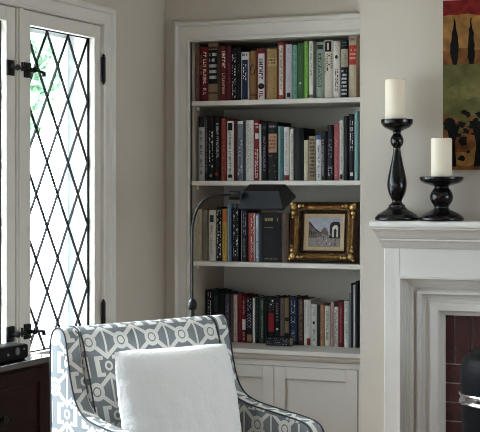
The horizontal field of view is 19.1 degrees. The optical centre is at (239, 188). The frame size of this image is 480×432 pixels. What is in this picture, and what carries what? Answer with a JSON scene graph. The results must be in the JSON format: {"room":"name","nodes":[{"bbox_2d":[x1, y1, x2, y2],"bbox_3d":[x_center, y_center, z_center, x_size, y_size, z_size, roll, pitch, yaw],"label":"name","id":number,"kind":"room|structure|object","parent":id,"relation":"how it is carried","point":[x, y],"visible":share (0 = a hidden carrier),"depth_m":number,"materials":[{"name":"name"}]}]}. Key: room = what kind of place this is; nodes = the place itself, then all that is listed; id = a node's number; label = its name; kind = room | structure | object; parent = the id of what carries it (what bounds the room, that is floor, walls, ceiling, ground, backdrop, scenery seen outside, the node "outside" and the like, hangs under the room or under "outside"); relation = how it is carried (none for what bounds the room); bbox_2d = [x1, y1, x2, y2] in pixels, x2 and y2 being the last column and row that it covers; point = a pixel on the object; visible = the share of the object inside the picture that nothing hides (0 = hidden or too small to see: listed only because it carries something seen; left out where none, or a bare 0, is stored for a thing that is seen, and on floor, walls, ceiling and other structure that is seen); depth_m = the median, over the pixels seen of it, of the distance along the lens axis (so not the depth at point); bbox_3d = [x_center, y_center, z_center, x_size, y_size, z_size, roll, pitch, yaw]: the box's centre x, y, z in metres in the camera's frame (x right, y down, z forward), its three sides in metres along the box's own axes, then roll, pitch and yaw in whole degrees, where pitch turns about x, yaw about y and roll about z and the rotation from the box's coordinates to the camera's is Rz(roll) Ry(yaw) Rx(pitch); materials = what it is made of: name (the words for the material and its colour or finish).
{"room":"living room","nodes":[
{"label":"living room","id":0,"kind":"room"},
{"bbox_2d":[1,0,164,322],"bbox_3d":[-1.497,0.025,3.270,0.160,2.550,6.960,0,0,23],"label":"wall","id":1,"kind":"structure","parent":0,"point":[140,24],"depth_m":5.65,"materials":[{"name":"paint"}]},
{"bbox_2d":[0,4,25,343],"bbox_3d":[-0.904,-0.001,4.567,0.164,1.222,0.571,0,0,23],"label":"window","id":2,"kind":"structure","parent":1,"relation":"in","point":[8,67],"depth_m":4.76,"materials":[{"name":"beige paint"}]},
{"bbox_2d":[15,7,83,342],"bbox_3d":[-1.050,-0.001,4.303,0.172,1.222,2.362,0,0,23],"label":"trim","id":3,"kind":"structure","parent":1,"relation":"attached to","point":[78,42],"depth_m":4.82,"materials":[{"name":"beige paint"}]},
{"bbox_2d":[0,0,115,323],"bbox_3d":[-0.968,-0.027,4.271,0.028,1.314,2.499,0,0,23],"label":"trim","id":4,"kind":"structure","parent":1,"relation":"attached to","point":[80,10],"depth_m":5.37,"materials":[{"name":"paint"}]},
{"bbox_2d":[23,9,105,353],"bbox_3d":[-0.667,-0.001,5.122,0.164,1.222,0.563,0,0,23],"label":"window","id":5,"kind":"structure","parent":1,"relation":"in","point":[49,26],"depth_m":5.29,"materials":[{"name":"beige paint"}]},
{"bbox_2d":[165,0,359,318],"bbox_3d":[0.213,0.025,5.894,0.926,2.550,0.470,0,0,23],"label":"wall","id":6,"kind":"structure","parent":0,"point":[175,10],"depth_m":5.84,"materials":[{"name":"paint"}]},
{"bbox_2d":[360,0,479,431],"bbox_3d":[1.447,0.025,5.177,1.908,2.550,0.660,0,0,23],"label":"wall","id":7,"kind":"structure","parent":0,"point":[400,39],"depth_m":5.21,"materials":[{"name":"paint"}]},
{"bbox_2d":[369,220,479,431],"bbox_3d":[1.297,0.706,4.824,1.732,1.188,0.232,0,0,23],"label":"fireplace mantel","id":8,"kind":"object","parent":7,"relation":"attached to","point":[432,268],"visible":0.94,"depth_m":5.14,"materials":[{"name":"paint"}]},
{"bbox_2d":[375,118,418,220],"bbox_3d":[0.559,-0.069,5.094,0.157,0.361,0.157,0,0,23],"label":"candlestick","id":9,"kind":"object","parent":8,"relation":"on","point":[396,182],"visible":1,"depth_m":5.07,"materials":[{"name":"black wood"}]},
{"bbox_2d":[385,79,405,118],"bbox_3d":[0.554,-0.323,5.096,0.075,0.148,0.075,0,0,23],"label":"pillar candle","id":10,"kind":"object","parent":9,"relation":"on","point":[395,89],"visible":0.91,"depth_m":5.06,"materials":[{"name":"beige wax"}]},
{"bbox_2d":[369,220,479,228],"bbox_3d":[1.284,0.124,4.796,1.732,0.024,0.170,0,0,23],"label":"mantel shelf","id":11,"kind":"object","parent":8,"relation":"attached to","point":[375,224],"depth_m":4.98,"materials":[{"name":"paint"}]},
{"bbox_2d":[419,176,463,220],"bbox_3d":[0.709,0.034,5.030,0.156,0.155,0.156,0,0,23],"label":"candlestick","id":12,"kind":"object","parent":8,"relation":"on","point":[441,196],"visible":1,"depth_m":4.99,"materials":[{"name":"black wood"}]},
{"bbox_2d":[431,137,451,175],"bbox_3d":[0.709,-0.114,5.030,0.074,0.141,0.074,0,0,23],"label":"pillar candle","id":13,"kind":"object","parent":12,"relation":"on","point":[441,148],"visible":0.91,"depth_m":5.00,"materials":[{"name":"beige wax"}]},
{"bbox_2d":[443,0,479,169],"bbox_3d":[1.014,-0.368,4.983,0.620,0.602,0.036,0,0,23],"label":"landscape painting","id":14,"kind":"object","parent":7,"relation":"attached to","point":[461,18],"visible":0.86,"depth_m":5.06,"materials":[{"name":"paint"}]},
{"bbox_2d":[446,315,479,431],"bbox_3d":[1.412,0.863,5.146,1.432,0.875,0.465,0,0,23],"label":"wall","id":15,"kind":"structure","parent":0,"point":[462,332],"depth_m":5.16,"materials":[{"name":"red"}]},
{"bbox_3d":[0.545,1.360,2.399,4.600,0.120,6.960,0,0,23],"label":"floor","id":16,"kind":"structure","parent":0,"visible":0},
{"bbox_2d":[0,354,49,431],"bbox_3d":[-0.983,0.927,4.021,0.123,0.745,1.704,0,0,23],"label":"sideboard","id":17,"kind":"object","parent":16,"relation":"on","point":[24,383],"visible":0.88,"depth_m":4.62,"materials":[{"name":"brown wood"}]},
{"bbox_2d":[0,342,27,363],"bbox_3d":[-0.794,0.528,4.515,0.063,0.052,0.390,0,0,23],"label":"radio","id":18,"kind":"object","parent":17,"relation":"on","point":[9,352],"visible":1,"depth_m":4.61,"materials":[{"name":"black plastic"}]},
{"bbox_2d":[49,314,323,431],"bbox_3d":[-0.106,0.839,3.926,0.605,0.923,0.627,0,0,-43],"label":"armchair","id":19,"kind":"object","parent":16,"relation":"on","point":[83,383],"visible":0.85,"depth_m":3.94,"materials":[{"name":"fabric"}]},
{"bbox_2d":[115,344,241,431],"bbox_3d":[-0.161,0.638,3.936,0.183,0.404,0.418,0,0,44],"label":"throw cushion","id":20,"kind":"object","parent":19,"relation":"on","point":[187,388],"visible":0.99,"depth_m":3.87,"materials":[{"name":"white fabric"}]},
{"bbox_2d":[188,184,295,316],"bbox_3d":[-0.047,0.642,5.080,0.494,1.317,0.250,0,0,0],"label":"floor lamp","id":21,"kind":"object","parent":16,"relation":"on","point":[254,196],"visible":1,"depth_m":5.07,"materials":[{"name":"black metal"}]},
{"bbox_2d":[174,13,359,431],"bbox_3d":[0.189,0.310,5.796,0.890,1.980,0.419,0,0,23],"label":"bookcase","id":22,"kind":"object","parent":16,"relation":"on","point":[321,384],"visible":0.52,"depth_m":5.80,"materials":[{"name":"paint"}]},
{"bbox_2d":[195,43,207,100],"bbox_3d":[-0.146,-0.475,5.907,0.019,0.237,0.156,0,0,23],"label":"book","id":23,"kind":"object","parent":22,"relation":"on","point":[197,46],"visible":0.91,"depth_m":5.84,"materials":[{"name":"paper"}]},
{"bbox_2d":[199,117,204,180],"bbox_3d":[-0.124,-0.164,5.913,0.028,0.260,0.177,0,0,23],"label":"book","id":24,"kind":"object","parent":22,"relation":"on","point":[201,119],"visible":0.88,"depth_m":5.83,"materials":[{"name":"paper"}]},
{"bbox_2d":[200,47,207,100],"bbox_3d":[-0.120,-0.468,5.897,0.036,0.222,0.154,0,0,23],"label":"book","id":25,"kind":"object","parent":22,"relation":"on","point":[203,50],"visible":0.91,"depth_m":5.83,"materials":[{"name":"paper"}]},
{"bbox_2d":[196,209,215,260],"bbox_3d":[-0.142,0.187,5.909,0.028,0.211,0.146,0,0,23],"label":"book","id":26,"kind":"object","parent":22,"relation":"on","point":[199,216],"visible":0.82,"depth_m":5.84,"materials":[{"name":"paper"}]},
{"bbox_2d":[203,210,208,260],"bbox_3d":[-0.112,0.189,5.895,0.026,0.207,0.155,0,0,23],"label":"book","id":27,"kind":"object","parent":22,"relation":"on","point":[205,212],"visible":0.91,"depth_m":5.82,"materials":[{"name":"paper"}]},
{"bbox_2d":[205,116,208,180],"bbox_3d":[-0.102,-0.165,5.906,0.015,0.264,0.179,0,0,23],"label":"book","id":28,"kind":"object","parent":22,"relation":"on","point":[206,117],"visible":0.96,"depth_m":5.82,"materials":[{"name":"paper"}]},
{"bbox_2d":[209,210,215,260],"bbox_3d":[-0.086,0.189,5.883,0.031,0.207,0.146,0,0,23],"label":"book","id":29,"kind":"object","parent":22,"relation":"on","point":[212,213],"visible":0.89,"depth_m":5.82,"materials":[{"name":"paper"}]},
{"bbox_2d":[206,288,226,314],"bbox_3d":[-0.099,0.524,5.987,0.035,0.212,0.151,0,0,23],"label":"book","id":30,"kind":"object","parent":22,"relation":"on","point":[210,292],"visible":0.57,"depth_m":5.92,"materials":[{"name":"paper"}]},
{"bbox_2d":[208,43,226,100],"bbox_3d":[-0.080,-0.475,5.885,0.042,0.237,0.160,0,0,23],"label":"book","id":31,"kind":"object","parent":22,"relation":"on","point":[213,48],"visible":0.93,"depth_m":5.81,"materials":[{"name":"paper"}]},
{"bbox_2d":[209,116,226,180],"bbox_3d":[-0.084,-0.165,5.894,0.022,0.263,0.178,0,0,23],"label":"book","id":32,"kind":"object","parent":22,"relation":"on","point":[211,118],"visible":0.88,"depth_m":5.81,"materials":[{"name":"paper"}]},
{"bbox_2d":[216,207,227,260],"bbox_3d":[-0.059,0.183,5.868,0.024,0.220,0.142,0,0,23],"label":"book","id":33,"kind":"object","parent":22,"relation":"on","point":[218,209],"visible":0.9,"depth_m":5.80,"materials":[{"name":"paper"}]},
{"bbox_2d":[219,46,226,100],"bbox_3d":[-0.043,-0.468,5.861,0.034,0.222,0.156,0,0,23],"label":"book","id":34,"kind":"object","parent":22,"relation":"on","point":[222,49],"visible":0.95,"depth_m":5.79,"materials":[{"name":"paper"}]},
{"bbox_2d":[214,117,232,180],"bbox_3d":[-0.063,-0.163,5.877,0.025,0.259,0.168,0,0,23],"label":"book","id":35,"kind":"object","parent":22,"relation":"on","point":[216,119],"visible":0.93,"depth_m":5.80,"materials":[{"name":"paper"}]},
{"bbox_2d":[222,209,227,260],"bbox_3d":[-0.036,0.187,5.860,0.020,0.211,0.141,0,0,23],"label":"book","id":36,"kind":"object","parent":22,"relation":"on","point":[224,211],"visible":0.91,"depth_m":5.80,"materials":[{"name":"paper"}]},
{"bbox_2d":[220,118,238,180],"bbox_3d":[-0.038,-0.161,5.868,0.023,0.254,0.165,0,0,23],"label":"book","id":37,"kind":"object","parent":22,"relation":"on","point":[223,121],"visible":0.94,"depth_m":5.79,"materials":[{"name":"paper"}]},
{"bbox_2d":[228,204,231,260],"bbox_3d":[-0.012,0.177,5.861,0.015,0.232,0.165,0,0,23],"label":"book","id":38,"kind":"object","parent":22,"relation":"on","point":[229,205],"visible":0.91,"depth_m":5.79,"materials":[{"name":"paper"}]},
{"bbox_2d":[227,121,233,180],"bbox_3d":[-0.007,-0.154,5.857,0.029,0.241,0.173,0,0,23],"label":"book","id":39,"kind":"object","parent":22,"relation":"on","point":[230,124],"visible":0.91,"depth_m":5.78,"materials":[{"name":"paper"}]},
{"bbox_2d":[227,45,237,99],"bbox_3d":[-0.016,-0.469,5.851,0.020,0.226,0.153,0,0,23],"label":"book","id":40,"kind":"object","parent":22,"relation":"on","point":[229,47],"visible":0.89,"depth_m":5.78,"materials":[{"name":"paper"}]},
{"bbox_2d":[231,48,236,99],"bbox_3d":[0.002,-0.463,5.840,0.023,0.213,0.141,0,0,23],"label":"book","id":41,"kind":"object","parent":22,"relation":"on","point":[233,50],"visible":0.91,"depth_m":5.78,"materials":[{"name":"paper"}]},
{"bbox_2d":[225,292,243,333],"bbox_3d":[-0.022,0.531,5.953,0.024,0.197,0.148,0,0,23],"label":"book","id":42,"kind":"object","parent":22,"relation":"on","point":[228,295],"visible":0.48,"depth_m":5.88,"materials":[{"name":"paper"}]},
{"bbox_2d":[232,204,240,260],"bbox_3d":[0.009,0.177,5.848,0.031,0.232,0.150,0,0,23],"label":"book","id":43,"kind":"object","parent":22,"relation":"on","point":[236,214],"visible":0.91,"depth_m":5.78,"materials":[{"name":"paper"}]},
{"bbox_2d":[234,120,240,180],"bbox_3d":[0.012,-0.156,5.847,0.012,0.245,0.165,0,0,23],"label":"book","id":44,"kind":"object","parent":22,"relation":"on","point":[235,121],"visible":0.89,"depth_m":5.77,"materials":[{"name":"paper"}]},
{"bbox_2d":[234,293,245,341],"bbox_3d":[0.005,0.532,5.930,0.016,0.194,0.130,0,0,23],"label":"book","id":45,"kind":"object","parent":22,"relation":"on","point":[236,295],"visible":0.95,"depth_m":5.87,"materials":[{"name":"paper"}]},
{"bbox_2d":[238,121,245,180],"bbox_3d":[0.038,-0.154,5.836,0.035,0.240,0.171,0,0,23],"label":"book","id":46,"kind":"object","parent":22,"relation":"on","point":[241,124],"visible":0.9,"depth_m":5.76,"materials":[{"name":"paper"}]},
{"bbox_2d":[241,52,249,99],"bbox_3d":[0.044,-0.454,5.816,0.033,0.195,0.130,0,0,23],"label":"book","id":47,"kind":"object","parent":22,"relation":"on","point":[245,56],"visible":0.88,"depth_m":5.76,"materials":[{"name":"paper"}]},
{"bbox_2d":[237,47,254,99],"bbox_3d":[0.024,-0.465,5.834,0.016,0.216,0.152,0,0,23],"label":"book","id":48,"kind":"object","parent":22,"relation":"on","point":[239,49],"visible":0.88,"depth_m":5.76,"materials":[{"name":"paper"}]},
{"bbox_2d":[238,293,253,341],"bbox_3d":[0.023,0.532,5.929,0.018,0.194,0.131,0,0,23],"label":"book","id":49,"kind":"object","parent":22,"relation":"on","point":[240,295],"visible":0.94,"depth_m":5.87,"materials":[{"name":"paper"}]},
{"bbox_2d":[246,120,253,180],"bbox_3d":[0.069,-0.155,5.816,0.032,0.244,0.159,0,0,23],"label":"book","id":50,"kind":"object","parent":22,"relation":"on","point":[249,123],"visible":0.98,"depth_m":5.74,"materials":[{"name":"paper"}]},
{"bbox_2d":[242,294,257,342],"bbox_3d":[0.042,0.534,5.922,0.016,0.191,0.140,0,0,23],"label":"book","id":51,"kind":"object","parent":22,"relation":"on","point":[244,298],"visible":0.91,"depth_m":5.86,"materials":[{"name":"paper"}]},
{"bbox_2d":[241,210,260,261],"bbox_3d":[0.044,0.186,5.828,0.029,0.212,0.147,0,0,23],"label":"book","id":52,"kind":"object","parent":22,"relation":"on","point":[244,213],"visible":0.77,"depth_m":5.76,"materials":[{"name":"paper"}]},
{"bbox_2d":[250,51,256,99],"bbox_3d":[0.076,-0.455,5.804,0.029,0.198,0.132,0,0,23],"label":"book","id":53,"kind":"object","parent":22,"relation":"on","point":[253,54],"visible":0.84,"depth_m":5.74,"materials":[{"name":"paper"}]},
{"bbox_2d":[248,212,261,261],"bbox_3d":[0.072,0.195,5.814,0.029,0.196,0.136,0,0,23],"label":"book","id":54,"kind":"object","parent":22,"relation":"on","point":[251,216],"visible":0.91,"depth_m":5.75,"materials":[{"name":"paper"}]},
{"bbox_2d":[247,295,263,342],"bbox_3d":[0.062,0.536,5.910,0.026,0.188,0.128,0,0,23],"label":"book","id":55,"kind":"object","parent":22,"relation":"on","point":[249,298],"visible":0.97,"depth_m":5.85,"materials":[{"name":"paper"}]},
{"bbox_2d":[256,214,261,261],"bbox_3d":[0.099,0.196,5.798,0.026,0.192,0.133,0,0,23],"label":"book","id":56,"kind":"object","parent":22,"relation":"on","point":[258,216],"visible":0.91,"depth_m":5.74,"materials":[{"name":"paper"}]},
{"bbox_2d":[257,49,266,99],"bbox_3d":[0.112,-0.458,5.787,0.040,0.204,0.144,0,0,23],"label":"book","id":57,"kind":"object","parent":22,"relation":"on","point":[261,53],"visible":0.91,"depth_m":5.72,"materials":[{"name":"paper"}]},
{"bbox_2d":[254,120,271,180],"bbox_3d":[0.097,-0.155,5.809,0.023,0.243,0.162,0,0,23],"label":"book","id":58,"kind":"object","parent":22,"relation":"on","point":[256,122],"visible":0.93,"depth_m":5.74,"materials":[{"name":"paper"}]},
{"bbox_2d":[259,296,269,343],"bbox_3d":[0.113,0.537,5.888,0.022,0.185,0.132,0,0,23],"label":"book","id":59,"kind":"object","parent":22,"relation":"on","point":[262,299],"visible":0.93,"depth_m":5.83,"materials":[{"name":"paper"}]},
{"bbox_2d":[262,122,267,180],"bbox_3d":[0.130,-0.151,5.797,0.022,0.235,0.167,0,0,23],"label":"book","id":60,"kind":"object","parent":22,"relation":"on","point":[264,124],"visible":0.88,"depth_m":5.72,"materials":[{"name":"paper"}]},
{"bbox_2d":[262,212,281,261],"bbox_3d":[0.153,0.194,5.779,0.080,0.197,0.148,0,0,23],"label":"book","id":61,"kind":"object","parent":22,"relation":"on","point":[271,222],"visible":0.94,"depth_m":5.71,"materials":[{"name":"paper"}]},
{"bbox_2d":[267,49,277,98],"bbox_3d":[0.155,-0.458,5.772,0.041,0.202,0.147,0,0,23],"label":"book","id":62,"kind":"object","parent":22,"relation":"on","point":[272,54],"visible":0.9,"depth_m":5.71,"materials":[{"name":"paper"}]},
{"bbox_2d":[268,295,279,335],"bbox_3d":[0.152,0.534,5.872,0.028,0.191,0.135,0,0,23],"label":"book","id":63,"kind":"object","parent":22,"relation":"on","point":[271,300],"visible":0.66,"depth_m":5.81,"materials":[{"name":"paper"}]},
{"bbox_2d":[268,122,290,180],"bbox_3d":[0.159,-0.150,5.778,0.044,0.234,0.152,0,0,23],"label":"book","id":64,"kind":"object","parent":22,"relation":"on","point":[273,127],"visible":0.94,"depth_m":5.71,"materials":[{"name":"paper"}]},
{"bbox_2d":[266,336,292,345],"bbox_3d":[0.161,0.613,5.759,0.101,0.034,0.052,0,0,23],"label":"book","id":65,"kind":"object","parent":22,"relation":"on","point":[270,340],"visible":1,"depth_m":5.74,"materials":[{"name":"paper"}]},
{"bbox_2d":[275,295,290,335],"bbox_3d":[0.175,0.534,5.859,0.022,0.191,0.126,0,0,23],"label":"book","id":66,"kind":"object","parent":22,"relation":"on","point":[277,299],"visible":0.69,"depth_m":5.80,"materials":[{"name":"paper"}]},
{"bbox_2d":[278,42,289,98],"bbox_3d":[0.196,-0.471,5.767,0.024,0.228,0.170,0,0,23],"label":"book","id":67,"kind":"object","parent":22,"relation":"on","point":[281,45],"visible":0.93,"depth_m":5.69,"materials":[{"name":"paper"}]},
{"bbox_2d":[280,296,290,335],"bbox_3d":[0.197,0.536,5.856,0.018,0.188,0.134,0,0,23],"label":"book","id":68,"kind":"object","parent":22,"relation":"on","point":[282,300],"visible":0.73,"depth_m":5.79,"materials":[{"name":"paper"}]},
{"bbox_2d":[282,213,289,262],"bbox_3d":[0.206,0.194,5.756,0.030,0.197,0.144,0,0,23],"label":"book","id":69,"kind":"object","parent":22,"relation":"on","point":[285,216],"visible":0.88,"depth_m":5.69,"materials":[{"name":"paper"}]},
{"bbox_2d":[279,126,295,180],"bbox_3d":[0.190,-0.142,5.760,0.021,0.217,0.144,0,0,23],"label":"book","id":70,"kind":"object","parent":22,"relation":"on","point":[281,128],"visible":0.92,"depth_m":5.69,"materials":[{"name":"paper"}]},
{"bbox_2d":[285,297,289,336],"bbox_3d":[0.215,0.535,5.847,0.018,0.188,0.133,0,0,23],"label":"book","id":71,"kind":"object","parent":22,"relation":"on","point":[287,300],"visible":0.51,"depth_m":5.79,"materials":[{"name":"paper"}]},
{"bbox_2d":[284,127,293,180],"bbox_3d":[0.213,-0.140,5.753,0.022,0.213,0.149,0,0,23],"label":"book","id":72,"kind":"object","parent":22,"relation":"on","point":[286,129],"visible":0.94,"depth_m":5.69,"materials":[{"name":"paper"}]},
{"bbox_2d":[286,44,293,98],"bbox_3d":[0.224,-0.466,5.757,0.029,0.220,0.162,0,0,23],"label":"book","id":73,"kind":"object","parent":22,"relation":"on","point":[289,47],"visible":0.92,"depth_m":5.68,"materials":[{"name":"paper"}]},
{"bbox_2d":[290,129,293,180],"bbox_3d":[0.233,-0.136,5.742,0.015,0.204,0.150,0,0,23],"label":"book","id":74,"kind":"object","parent":22,"relation":"on","point":[291,130],"visible":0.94,"depth_m":5.67,"materials":[{"name":"paper"}]},
{"bbox_2d":[293,45,297,98],"bbox_3d":[0.245,-0.464,5.737,0.020,0.214,0.148,0,0,23],"label":"book","id":75,"kind":"object","parent":22,"relation":"on","point":[295,47],"visible":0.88,"depth_m":5.67,"materials":[{"name":"paper"}]},
{"bbox_2d":[232,342,359,363],"bbox_3d":[0.186,0.651,5.789,0.889,0.042,0.404,0,0,23],"label":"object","id":76,"kind":"structure","parent":22,"relation":"on","point":[329,354],"depth_m":5.60,"materials":[{"name":"paint"}]},
{"bbox_2d":[290,295,307,344],"bbox_3d":[0.239,0.533,5.834,0.032,0.193,0.129,0,0,23],"label":"book","id":77,"kind":"object","parent":22,"relation":"on","point":[293,299],"visible":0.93,"depth_m":5.78,"materials":[{"name":"paper"}]},
{"bbox_2d":[298,43,303,98],"bbox_3d":[0.269,-0.467,5.733,0.026,0.222,0.158,0,0,23],"label":"book","id":78,"kind":"object","parent":22,"relation":"on","point":[300,45],"visible":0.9,"depth_m":5.66,"materials":[{"name":"paper"}]},
{"bbox_2d":[294,128,314,180],"bbox_3d":[0.258,-0.138,5.726,0.040,0.208,0.141,0,0,23],"label":"book","id":79,"kind":"object","parent":22,"relation":"on","point":[300,134],"visible":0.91,"depth_m":5.66,"materials":[{"name":"paper"}]},
{"bbox_2d":[298,297,314,344],"bbox_3d":[0.270,0.536,5.820,0.021,0.187,0.136,0,0,23],"label":"book","id":80,"kind":"object","parent":22,"relation":"on","point":[301,300],"visible":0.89,"depth_m":5.76,"materials":[{"name":"paper"}]},
{"bbox_2d":[304,41,308,97],"bbox_3d":[0.292,-0.471,5.721,0.016,0.228,0.157,0,0,23],"label":"book","id":81,"kind":"object","parent":22,"relation":"on","point":[306,43],"visible":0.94,"depth_m":5.65,"materials":[{"name":"paper"}]},
{"bbox_2d":[304,140,308,180],"bbox_3d":[0.283,-0.114,5.702,0.018,0.160,0.116,0,0,23],"label":"book","id":82,"kind":"object","parent":22,"relation":"on","point":[306,142],"visible":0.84,"depth_m":5.65,"materials":[{"name":"paper"}]},
{"bbox_2d":[304,298,320,345],"bbox_3d":[0.293,0.538,5.806,0.029,0.183,0.124,0,0,23],"label":"book","id":83,"kind":"object","parent":22,"relation":"on","point":[307,303],"visible":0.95,"depth_m":5.75,"materials":[{"name":"paper"}]},
{"bbox_2d":[309,136,315,180],"bbox_3d":[0.310,-0.121,5.702,0.029,0.176,0.135,0,0,23],"label":"book","id":84,"kind":"object","parent":22,"relation":"on","point":[312,139],"visible":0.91,"depth_m":5.64,"materials":[{"name":"paper"}]},
{"bbox_2d":[309,41,316,97],"bbox_3d":[0.310,-0.470,5.709,0.016,0.227,0.156,0,0,23],"label":"book","id":85,"kind":"object","parent":22,"relation":"on","point":[312,44],"visible":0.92,"depth_m":5.64,"materials":[{"name":"paper"}]},
{"bbox_2d":[316,135,322,180],"bbox_3d":[0.335,-0.123,5.691,0.021,0.179,0.132,0,0,23],"label":"book","id":86,"kind":"object","parent":22,"relation":"on","point":[318,137],"visible":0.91,"depth_m":5.63,"materials":[{"name":"paper"}]},
{"bbox_2d":[311,302,327,345],"bbox_3d":[0.322,0.546,5.801,0.024,0.168,0.132,0,0,23],"label":"book","id":87,"kind":"object","parent":22,"relation":"on","point":[314,305],"visible":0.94,"depth_m":5.74,"materials":[{"name":"paper"}]},
{"bbox_2d":[317,42,324,97],"bbox_3d":[0.345,-0.468,5.705,0.031,0.222,0.160,0,0,23],"label":"book","id":88,"kind":"object","parent":22,"relation":"on","point":[320,45],"visible":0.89,"depth_m":5.63,"materials":[{"name":"paper"}]},
{"bbox_2d":[288,202,359,263],"bbox_3d":[0.330,0.171,5.645,0.288,0.241,0.071,0,0,23],"label":"framed picture","id":89,"kind":"object","parent":22,"relation":"on","point":[320,232],"visible":1,"depth_m":5.65,"materials":[{"name":"metal"}]},
{"bbox_2d":[322,131,328,180],"bbox_3d":[0.359,-0.131,5.688,0.020,0.194,0.145,0,0,23],"label":"book","id":90,"kind":"object","parent":22,"relation":"on","point":[324,133],"visible":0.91,"depth_m":5.62,"materials":[{"name":"paper"}]},
{"bbox_2d":[320,303,330,345],"bbox_3d":[0.353,0.547,5.786,0.016,0.165,0.128,0,0,23],"label":"book","id":91,"kind":"object","parent":22,"relation":"on","point":[322,307],"visible":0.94,"depth_m":5.73,"materials":[{"name":"paper"}]},
{"bbox_2d":[325,305,330,345],"bbox_3d":[0.372,0.549,5.774,0.024,0.162,0.121,0,0,23],"label":"book","id":92,"kind":"object","parent":22,"relation":"on","point":[327,307],"visible":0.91,"depth_m":5.72,"materials":[{"name":"paper"}]},
{"bbox_2d":[325,40,334,97],"bbox_3d":[0.377,-0.471,5.683,0.034,0.228,0.158,0,0,23],"label":"book","id":93,"kind":"object","parent":22,"relation":"on","point":[328,43],"visible":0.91,"depth_m":5.61,"materials":[{"name":"paper"}]},
{"bbox_2d":[327,125,336,180],"bbox_3d":[0.382,-0.142,5.674,0.026,0.218,0.146,0,0,23],"label":"book","id":94,"kind":"object","parent":22,"relation":"on","point":[330,128],"visible":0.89,"depth_m":5.61,"materials":[{"name":"paper"}]},
{"bbox_2d":[334,306,338,346],"bbox_3d":[0.404,0.550,5.755,0.016,0.159,0.110,0,0,23],"label":"book","id":95,"kind":"object","parent":22,"relation":"on","point":[336,309],"visible":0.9,"depth_m":5.71,"materials":[{"name":"paper"}]},
{"bbox_2d":[333,41,340,97],"bbox_3d":[0.406,-0.468,5.663,0.029,0.223,0.146,0,0,23],"label":"book","id":96,"kind":"object","parent":22,"relation":"on","point":[336,44],"visible":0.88,"depth_m":5.60,"materials":[{"name":"paper"}]},
{"bbox_2d":[334,123,342,180],"bbox_3d":[0.407,-0.146,5.672,0.020,0.225,0.152,0,0,23],"label":"book","id":97,"kind":"object","parent":22,"relation":"on","point":[336,125],"visible":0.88,"depth_m":5.61,"materials":[{"name":"paper"}]},
{"bbox_2d":[339,300,345,346],"bbox_3d":[0.425,0.540,5.751,0.022,0.179,0.121,0,0,23],"label":"book","id":98,"kind":"object","parent":22,"relation":"on","point":[341,303],"visible":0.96,"depth_m":5.70,"materials":[{"name":"paper"}]},
{"bbox_2d":[340,120,346,180],"bbox_3d":[0.428,-0.152,5.667,0.016,0.236,0.163,0,0,23],"label":"book","id":99,"kind":"object","parent":22,"relation":"on","point":[341,121],"visible":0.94,"depth_m":5.59,"materials":[{"name":"paper"}]},
{"bbox_2d":[341,40,348,96],"bbox_3d":[0.437,-0.469,5.656,0.030,0.226,0.156,0,0,23],"label":"book","id":100,"kind":"object","parent":22,"relation":"on","point":[344,43],"visible":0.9,"depth_m":5.59,"materials":[{"name":"paper"}]},
{"bbox_2d":[344,116,348,179],"bbox_3d":[0.447,-0.159,5.659,0.019,0.252,0.168,0,0,23],"label":"book","id":101,"kind":"object","parent":22,"relation":"on","point":[346,118],"visible":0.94,"depth_m":5.58,"materials":[{"name":"paper"}]},
{"bbox_2d":[344,300,348,346],"bbox_3d":[0.450,0.537,5.748,0.018,0.184,0.142,0,0,23],"label":"book","id":102,"kind":"object","parent":22,"relation":"on","point":[346,303],"visible":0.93,"depth_m":5.68,"materials":[{"name":"paper"}]},
{"bbox_2d":[349,114,354,179],"bbox_3d":[0.468,-0.163,5.655,0.021,0.259,0.175,0,0,23],"label":"book","id":103,"kind":"object","parent":22,"relation":"on","point":[351,116],"visible":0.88,"depth_m":5.58,"materials":[{"name":"paper"}]},
{"bbox_2d":[349,36,359,96],"bbox_3d":[0.470,-0.475,5.650,0.036,0.238,0.158,0,0,23],"label":"book","id":104,"kind":"object","parent":22,"relation":"on","point":[354,42],"visible":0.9,"depth_m":5.58,"materials":[{"name":"paper"}]},
{"bbox_2d":[353,285,355,347],"bbox_3d":[0.487,0.505,5.755,0.008,0.249,0.176,0,0,23],"label":"book","id":105,"kind":"object","parent":22,"relation":"on","point":[354,286],"visible":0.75,"depth_m":5.67,"materials":[{"name":"paper"}]},
{"bbox_2d":[355,111,359,179],"bbox_3d":[0.488,-0.169,5.657,0.013,0.270,0.188,0,0,23],"label":"book","id":106,"kind":"object","parent":22,"relation":"on","point":[357,113],"visible":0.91,"depth_m":5.57,"materials":[{"name":"paper"}]},
{"bbox_2d":[356,280,359,347],"bbox_3d":[0.496,0.497,5.750,0.008,0.265,0.173,0,0,23],"label":"book","id":107,"kind":"object","parent":22,"relation":"on","point":[358,281],"visible":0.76,"depth_m":5.68,"materials":[{"name":"paper"}]},
{"bbox_3d":[1.195,1.285,4.586,1.793,0.030,0.475,0,0,23],"label":"trim","id":108,"kind":"structure","parent":16,"relation":"on","visible":0},
{"bbox_2d":[459,349,479,431],"bbox_3d":[0.901,0.896,4.620,0.386,0.747,0.386,0,0,23],"label":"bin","id":109,"kind":"object","parent":108,"relation":"on","point":[469,393],"visible":1,"depth_m":4.55,"materials":[{"name":"black metal"}]},
{"label":"outside","id":110,"kind":"structure","parent":0,"visible":0},
{"bbox_2d":[30,224,60,348],"bbox_3d":[-25.791,2.025,32.744,66.860,0.050,100.000,0,0,23],"label":"ground","id":111,"kind":"structure","parent":110,"point":[46,259],"depth_m":30.92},
{"bbox_2d":[30,34,60,140],"bbox_3d":[-2.850,-0.082,14.015,2.370,4.172,2.406,0,0,23],"label":"tree","id":112,"kind":"object","parent":111,"relation":"on","point":[46,62],"visible":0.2,"depth_m":13.69,"materials":[{"name":"green plant"}]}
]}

